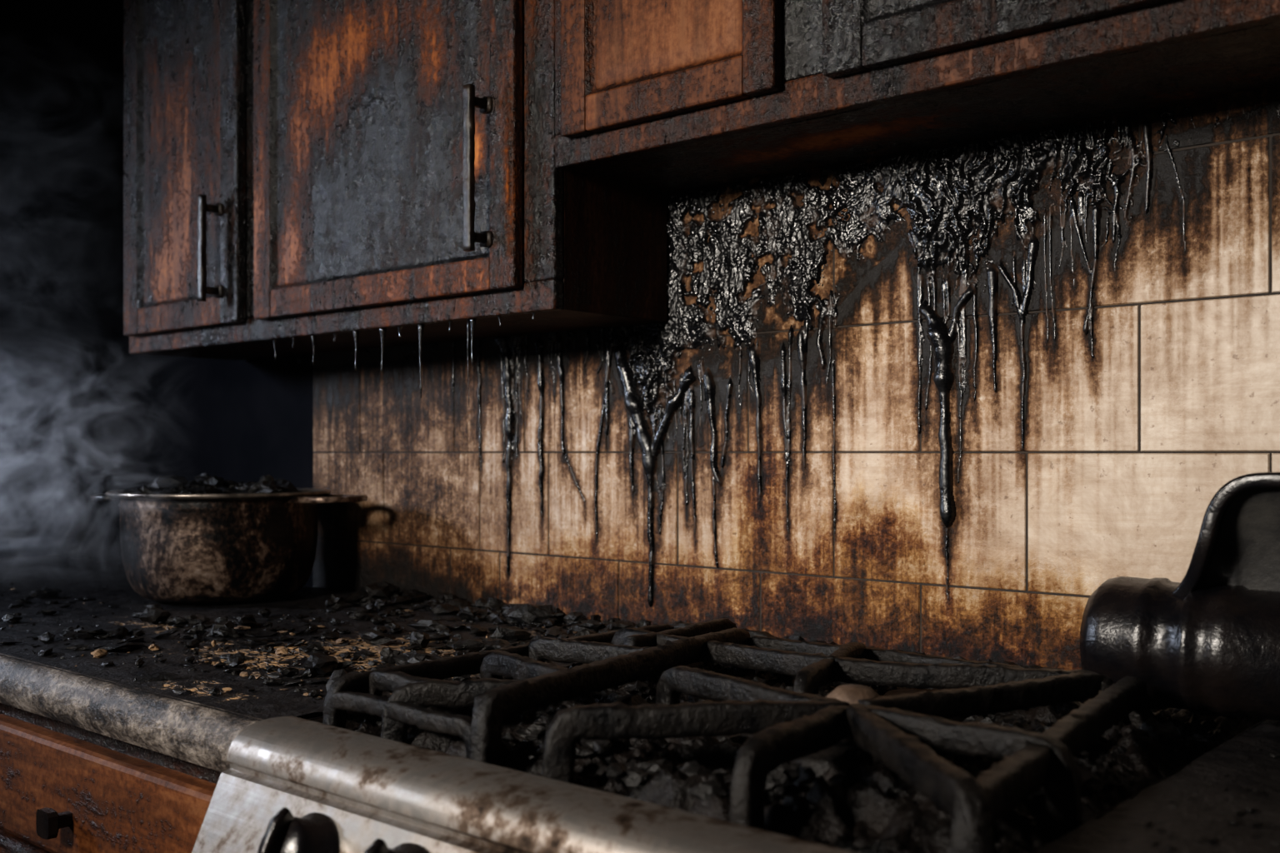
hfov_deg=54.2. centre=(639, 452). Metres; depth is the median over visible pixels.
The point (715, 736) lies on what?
gas stove
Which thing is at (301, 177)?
upper cabinet
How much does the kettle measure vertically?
0.219 m
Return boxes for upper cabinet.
[123,0,666,408]
[555,0,1279,194]
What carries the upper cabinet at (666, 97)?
attached to the wall
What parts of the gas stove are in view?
knob, knob, burner, burner, burner, burner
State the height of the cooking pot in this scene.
0.201 m
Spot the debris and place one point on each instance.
(386, 597)
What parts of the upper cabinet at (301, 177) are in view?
door panel, door rail, handle, rail, door panel, door rail, handle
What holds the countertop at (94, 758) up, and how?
on the floor
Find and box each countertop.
[0,555,598,852]
[1035,720,1279,852]
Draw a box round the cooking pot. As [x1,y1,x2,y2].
[90,472,367,604]
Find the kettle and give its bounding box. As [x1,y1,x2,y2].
[1079,472,1279,721]
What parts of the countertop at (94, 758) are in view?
cupboard door, drawer knob, drawer, rail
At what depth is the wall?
1.60 m
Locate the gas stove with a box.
[191,618,1265,852]
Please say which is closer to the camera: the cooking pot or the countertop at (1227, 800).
the countertop at (1227, 800)
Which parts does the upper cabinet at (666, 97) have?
door panel, door rail, door panel, door rail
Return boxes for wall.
[0,0,1279,670]
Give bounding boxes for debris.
[0,580,683,711]

